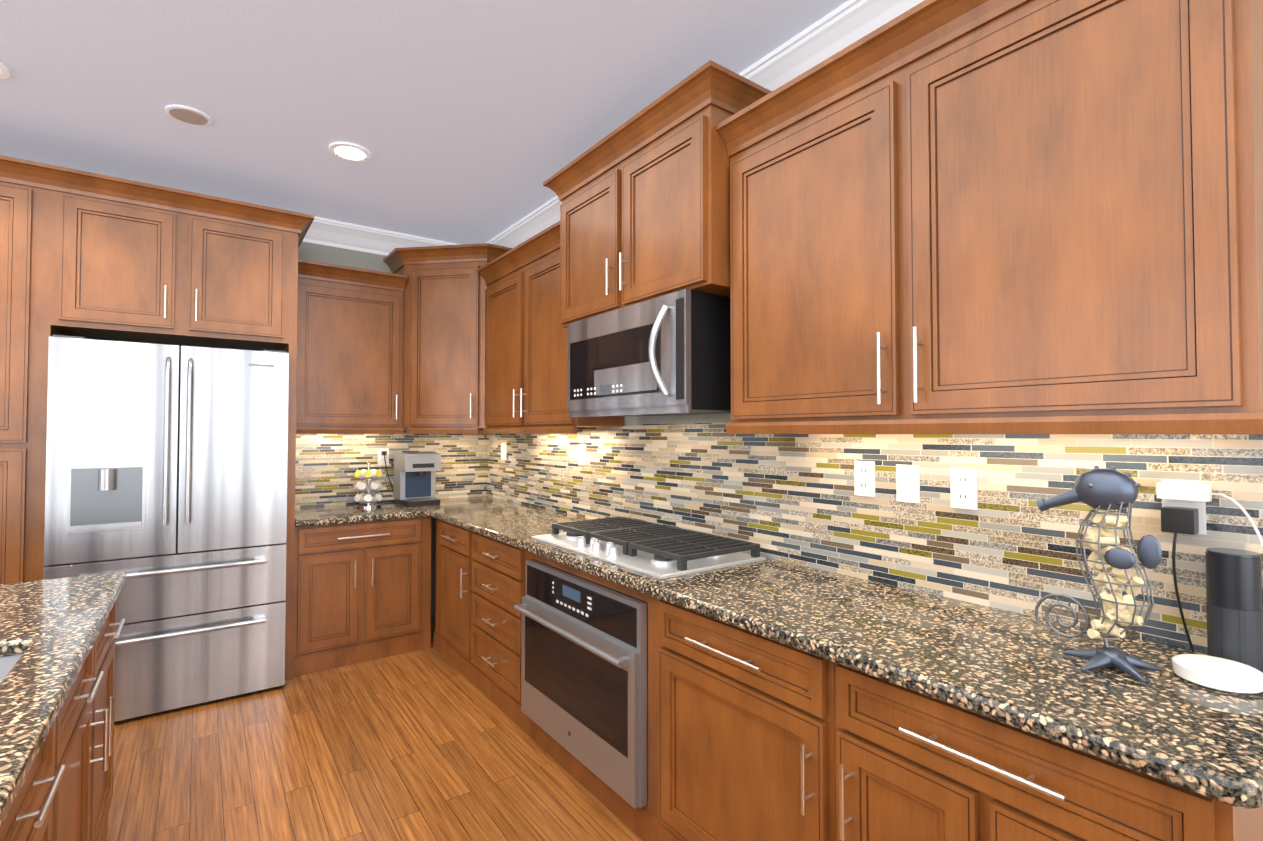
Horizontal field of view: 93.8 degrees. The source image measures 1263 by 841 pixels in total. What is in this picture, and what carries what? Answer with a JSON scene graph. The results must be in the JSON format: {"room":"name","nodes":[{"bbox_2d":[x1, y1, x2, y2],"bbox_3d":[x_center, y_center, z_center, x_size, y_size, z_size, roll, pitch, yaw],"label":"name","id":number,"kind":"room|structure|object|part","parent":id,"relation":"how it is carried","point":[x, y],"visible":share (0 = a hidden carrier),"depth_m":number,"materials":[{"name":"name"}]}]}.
{"room":"kitchen","nodes":[
{"label":"kitchen","id":0,"kind":"room"},
{"bbox_2d":[179,242,478,618],"bbox_3d":[-3.643,0.045,3.106,6.000,2.890,0.120,1,-2,-36],"label":"wall","id":1,"kind":"structure","parent":0,"point":[336,256],"depth_m":4.27,"materials":[{"name":"grey paint"}]},
{"bbox_2d":[296,259,406,433],"bbox_3d":[-1.950,-0.460,4.042,0.690,1.100,0.373,1,-2,-36],"label":"upper cabinet","id":2,"kind":"object","parent":1,"relation":"attached to","point":[350,328],"visible":0.85,"depth_m":3.93,"materials":[{"name":"brown wood"}]},
{"bbox_2d":[295,428,482,507],"bbox_3d":[-1.769,0.326,4.385,1.410,0.556,0.011,1,-2,-36],"label":"tile backsplash","id":3,"kind":"structure","parent":1,"relation":"attached to","point":[326,464],"depth_m":4.28,"materials":[{"name":"tile"}]},
{"bbox_2d":[378,448,388,464],"bbox_3d":[-1.821,0.267,4.336,0.076,0.122,0.009,1,-2,-36],"label":"wall outlet plate","id":4,"kind":"object","parent":3,"relation":"attached to","point":[381,461],"depth_m":4.33,"materials":[{"name":"white plastic"}]},
{"bbox_2d":[381,451,392,489],"bbox_3d":[-1.773,0.412,4.342,0.118,0.373,0.033,1,-2,-36],"label":"plug","id":5,"kind":"object","parent":4,"relation":"attached to","point":[384,453],"visible":0.73,"depth_m":4.32,"materials":[{"name":"black plastic"}]},
{"bbox_2d":[383,243,512,433],"bbox_3d":[-1.273,-0.549,4.269,0.807,1.290,0.807,1,-2,-36],"label":"upper cabinet","id":6,"kind":"object","parent":1,"relation":"attached to","point":[444,347],"visible":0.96,"depth_m":4.10,"materials":[{"name":"brown wood"}]},
{"bbox_2d":[106,618,642,840],"bbox_3d":[-1.238,1.449,-0.122,6.120,0.060,8.120,1,-2,-36],"label":"floor","id":7,"kind":"structure","parent":0,"point":[431,744],"depth_m":2.50,"materials":[{"name":"brown wood"}]},
{"bbox_2d":[0,572,126,840],"bbox_3d":[-1.047,0.965,0.004,1.265,0.914,4.480,1,-2,-36],"label":"kitchen island","id":8,"kind":"object","parent":7,"relation":"on","point":[58,636],"visible":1,"depth_m":1.46,"materials":[{"name":"stone"}]},
{"bbox_2d":[0,155,313,680],"bbox_3d":[-2.895,0.141,3.127,2.036,2.700,0.718,1,-2,-36],"label":"cabinet surround","id":9,"kind":"object","parent":7,"relation":"on","point":[90,255],"visible":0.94,"depth_m":2.99,"materials":[{"name":"brown wood"}]},
{"bbox_2d":[43,335,288,721],"bbox_3d":[-2.526,0.551,3.299,0.975,1.887,0.808,1,-2,-36],"label":"refrigerator","id":10,"kind":"object","parent":7,"relation":"on","point":[166,480],"visible":0.94,"depth_m":3.01,"materials":[{"name":"silver metal"}]},
{"bbox_2d":[293,516,430,676],"bbox_3d":[-1.821,1.072,3.922,0.797,0.873,0.666,1,-2,-36],"label":"base cabinet","id":11,"kind":"object","parent":7,"relation":"on","point":[357,592],"depth_m":3.67,"materials":[{"name":"brown wood"}]},
{"bbox_2d":[295,502,422,526],"bbox_3d":[-1.841,0.614,3.916,0.750,0.040,0.671,1,-2,-36],"label":"countertop","id":12,"kind":"structure","parent":11,"relation":"on","point":[328,515],"depth_m":3.76,"materials":[{"name":"stone"}]},
{"bbox_2d":[353,463,382,507],"bbox_3d":[-1.826,0.446,4.101,0.189,0.302,0.188,1,-2,-36],"label":"pod carousel","id":13,"kind":"object","parent":12,"relation":"on","point":[368,499],"visible":1,"depth_m":4.05,"materials":[{"name":"silver metal"}]},
{"bbox_2d":[393,452,440,506],"bbox_3d":[-1.548,0.416,4.273,0.250,0.369,0.320,1,-2,-36],"label":"coffee maker","id":14,"kind":"object","parent":12,"relation":"on","point":[414,478],"visible":1,"depth_m":4.21,"materials":[{"name":"silver metal"}]},
{"bbox_3d":[-1.535,1.077,4.160,0.055,0.873,0.616,1,-2,-36],"label":"base cabinet filler","id":15,"kind":"part","parent":11,"relation":"part of","materials":[{"name":"brown wood"}]},
{"bbox_2d":[434,519,473,682],"bbox_3d":[-0.882,1.069,3.818,0.666,0.873,0.677,1,-2,-36],"label":"base cabinet","id":16,"kind":"object","parent":7,"relation":"on","point":[455,569],"depth_m":3.60,"materials":[{"name":"brown wood"}]},
{"bbox_3d":[-1.027,1.075,4.058,0.616,0.873,0.119,1,-2,-36],"label":"right base cabinet filler panel","id":17,"kind":"part","parent":16,"relation":"part of","materials":[{"name":"brown wood"}]},
{"bbox_2d":[471,532,526,730],"bbox_3d":[-0.483,1.057,3.271,0.666,0.873,0.676,1,-2,-36],"label":"base cabinet","id":18,"kind":"object","parent":7,"relation":"on","point":[498,582],"visible":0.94,"depth_m":3.06,"materials":[{"name":"brown wood"}]},
{"bbox_2d":[524,551,659,840],"bbox_3d":[0.037,1.043,2.600,0.616,0.873,1.019,1,-2,-36],"label":"base cabinet","id":19,"kind":"object","parent":7,"relation":"on","point":[642,823],"visible":0.21,"depth_m":2.11,"materials":[{"name":"brown wood"}]},
{"bbox_2d":[514,559,647,808],"bbox_3d":[-0.030,1.003,2.564,0.654,0.700,0.900,1,-2,-36],"label":"wall oven","id":20,"kind":"object","parent":19,"relation":"in","point":[584,671],"visible":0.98,"depth_m":2.28,"materials":[{"name":"silver metal"}]},
{"bbox_2d":[423,496,1262,808],"bbox_3d":[-0.154,0.590,2.819,0.682,0.040,4.433,1,-2,-36],"label":"countertop","id":21,"kind":"structure","parent":19,"relation":"on","point":[1023,672],"depth_m":1.36,"materials":[{"name":"stone"}]},
{"bbox_2d":[531,516,765,578],"bbox_3d":[0.027,0.533,2.619,0.540,0.063,1.005,1,-2,-36],"label":"cooktop","id":22,"kind":"object","parent":21,"relation":"in","point":[659,551],"visible":1,"depth_m":2.42,"materials":[{"name":"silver metal"}]},
{"bbox_2d":[1035,466,1161,682],"bbox_3d":[1.023,0.316,1.309,0.170,0.434,0.233,1,-2,-36],"label":"holder","id":23,"kind":"object","parent":21,"relation":"on","point":[1103,492],"visible":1,"depth_m":1.27,"materials":[{"name":"silver metal"}]},
{"bbox_2d":[1171,654,1262,692],"bbox_3d":[1.194,0.513,1.205,0.138,0.040,0.138,1,-2,-36],"label":"dish","id":24,"kind":"object","parent":21,"relation":"on","point":[1218,673],"visible":1,"depth_m":1.17,"materials":[{"name":"white ceramic"}]},
{"bbox_2d":[1205,548,1262,672],"bbox_3d":[1.304,0.409,1.278,0.086,0.251,0.086,1,-2,-36],"label":"smart speaker","id":25,"kind":"object","parent":21,"relation":"on","point":[1234,599],"visible":0.79,"depth_m":1.25},
{"bbox_2d":[658,599,835,840],"bbox_3d":[0.520,1.027,1.895,0.666,0.873,0.689,1,-2,-36],"label":"base cabinet","id":26,"kind":"object","parent":7,"relation":"on","point":[746,727],"visible":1,"depth_m":1.70,"materials":[{"name":"brown wood"}]},
{"bbox_2d":[835,663,1262,840],"bbox_3d":[0.930,1.015,1.333,0.666,0.873,0.699,1,-2,-36],"label":"base cabinet","id":27,"kind":"object","parent":7,"relation":"on","point":[911,765],"visible":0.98,"depth_m":1.18,"materials":[{"name":"brown wood"}]},
{"bbox_2d":[0,0,847,244],"bbox_3d":[-1.238,-1.520,-0.057,6.120,0.100,8.120,1,-2,-36],"label":"ceiling","id":28,"kind":"structure","parent":0,"point":[471,121],"depth_m":2.52,"materials":[{"name":"grey paint"}]},
{"bbox_2d":[0,62,9,78],"bbox_3d":[-2.597,-1.410,2.330,0.199,0.014,0.199,1,-2,-42],"label":"recessed light","id":29,"kind":"object","parent":28,"relation":"in","point":[4,71],"depth_m":2.38,"materials":[{"name":"white"}]},
{"bbox_2d":[165,105,210,125],"bbox_3d":[-2.041,-1.403,2.723,0.170,0.010,0.170,1,-2,-36],"label":"ceiling speaker","id":30,"kind":"object","parent":28,"relation":"attached to","point":[188,115],"visible":1,"depth_m":2.71,"materials":[{"name":"white plastic"}]},
{"bbox_2d":[329,142,370,161],"bbox_3d":[-1.463,-1.394,3.071,0.199,0.014,0.199,-1,-2,45],"label":"recessed light","id":31,"kind":"object","parent":28,"relation":"in","point":[349,151],"depth_m":3.05,"materials":[{"name":"white plastic"}]},
{"bbox_2d":[302,0,923,255],"bbox_3d":[-1.251,-1.397,-0.143,6.000,0.150,8.000,1,-2,-36],"label":"crown molding","id":32,"kind":"structure","parent":28,"relation":"attached to","point":[842,26],"depth_m":2.32,"materials":[{"name":"white"}]},
{"bbox_2d":[487,413,1206,654],"bbox_3d":[1.186,0.014,1.677,0.120,2.890,8.120,1,-2,-36],"label":"wall","id":33,"kind":"structure","parent":0,"point":[696,418],"depth_m":2.86,"materials":[{"name":"beige paint"}]},
{"bbox_2d":[477,221,623,433],"bbox_3d":[-0.545,-0.478,3.638,0.373,1.120,1.208,1,-2,-36],"label":"upper cabinet","id":34,"kind":"object","parent":33,"relation":"attached to","point":[526,342],"visible":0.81,"depth_m":3.50,"materials":[{"name":"brown wood"}]},
{"bbox_2d":[543,60,771,327],"bbox_3d":[0.097,-0.862,2.685,0.468,0.755,1.242,1,-2,-36],"label":"upper cabinet","id":35,"kind":"object","parent":33,"relation":"attached to","point":[643,195],"visible":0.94,"depth_m":2.38,"materials":[{"name":"brown wood"}]},
{"bbox_2d":[567,289,730,417],"bbox_3d":[0.086,-0.251,2.663,0.495,0.462,0.880,1,-2,-36],"label":"microwave","id":36,"kind":"object","parent":35,"relation":"attached to","point":[668,354],"visible":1,"depth_m":2.35,"materials":[{"name":"silver metal"}]},
{"bbox_2d":[720,32,951,427],"bbox_3d":[0.678,-0.529,2.002,0.323,1.070,0.674,1,-2,-36],"label":"upper cabinet","id":37,"kind":"object","parent":33,"relation":"attached to","point":[813,337],"depth_m":1.87,"materials":[{"name":"brown wood"}]},
{"bbox_2d":[483,422,1262,654],"bbox_3d":[0.109,0.297,3.036,0.013,0.556,4.406,1,-2,-36],"label":"tile backsplash","id":38,"kind":"structure","parent":33,"relation":"attached to","point":[1008,545],"depth_m":1.90,"materials":[{"name":"tile"}]},
{"bbox_2d":[501,443,505,459],"bbox_3d":[-0.978,0.236,4.511,0.010,0.122,0.076,1,-2,-36],"label":"electrical outlet plate","id":39,"kind":"object","parent":38,"relation":"attached to","point":[503,445],"depth_m":4.50,"materials":[{"name":"beige plastic"}]},
{"bbox_2d":[578,444,585,464],"bbox_3d":[-0.302,0.206,3.584,0.010,0.122,0.076,1,-2,-36],"label":"electrical outlet plate","id":40,"kind":"object","parent":38,"relation":"attached to","point":[582,454],"depth_m":3.58,"materials":[{"name":"beige plastic"}]},
{"bbox_2d":[854,461,874,496],"bbox_3d":[0.811,0.202,2.058,0.009,0.122,0.076,1,-2,-36],"label":"wall outlet plate","id":41,"kind":"object","parent":38,"relation":"attached to","point":[864,471],"depth_m":2.05,"materials":[{"name":"white plastic"}]},
{"bbox_2d":[896,464,919,502],"bbox_3d":[0.902,0.206,1.932,0.010,0.122,0.076,1,-2,-36],"label":"wall outlet plate","id":42,"kind":"object","parent":38,"relation":"attached to","point":[907,476],"depth_m":1.93,"materials":[{"name":"white plastic"}]},
{"bbox_2d":[950,468,977,509],"bbox_3d":[1.006,0.207,1.791,0.009,0.122,0.076,1,-2,-36],"label":"wall outlet plate","id":43,"kind":"object","parent":38,"relation":"attached to","point":[963,488],"depth_m":1.79,"materials":[{"name":"white plastic"}]},
{"bbox_2d":[1161,479,1205,534],"bbox_3d":[1.279,0.202,1.376,0.056,0.122,0.076,1,-2,-36],"label":"wall outlet plate","id":44,"kind":"object","parent":38,"relation":"attached to","point":[1166,503],"depth_m":1.38,"materials":[{"name":"white plastic"}]},
{"bbox_3d":[1.262,0.230,1.390,0.046,0.060,0.013,1,-2,-36],"label":"chargers plugged into an electrical outlet","id":45,"kind":"part","parent":44,"relation":"part of","materials":[{"name":"black plastic"}]},
{"bbox_2d":[1169,507,1198,651],"label":"plug","id":46,"kind":"object","parent":44,"relation":"attached to","point":[1176,520],"depth_m":1.36,"materials":[{"name":"black plastic"}]},
{"bbox_2d":[1156,482,1262,548],"label":"power adapter","id":47,"kind":"object","parent":44,"relation":"attached to","point":[1165,490],"depth_m":1.35,"materials":[{"name":"white plastic"}]},
{"bbox_2d":[892,0,1262,423],"bbox_3d":[1.075,-0.541,1.458,0.323,1.070,0.674,1,-2,-36],"label":"upper cabinet","id":48,"kind":"object","parent":33,"relation":"attached to","point":[996,216],"depth_m":1.31,"materials":[{"name":"brown wood"}]}
]}

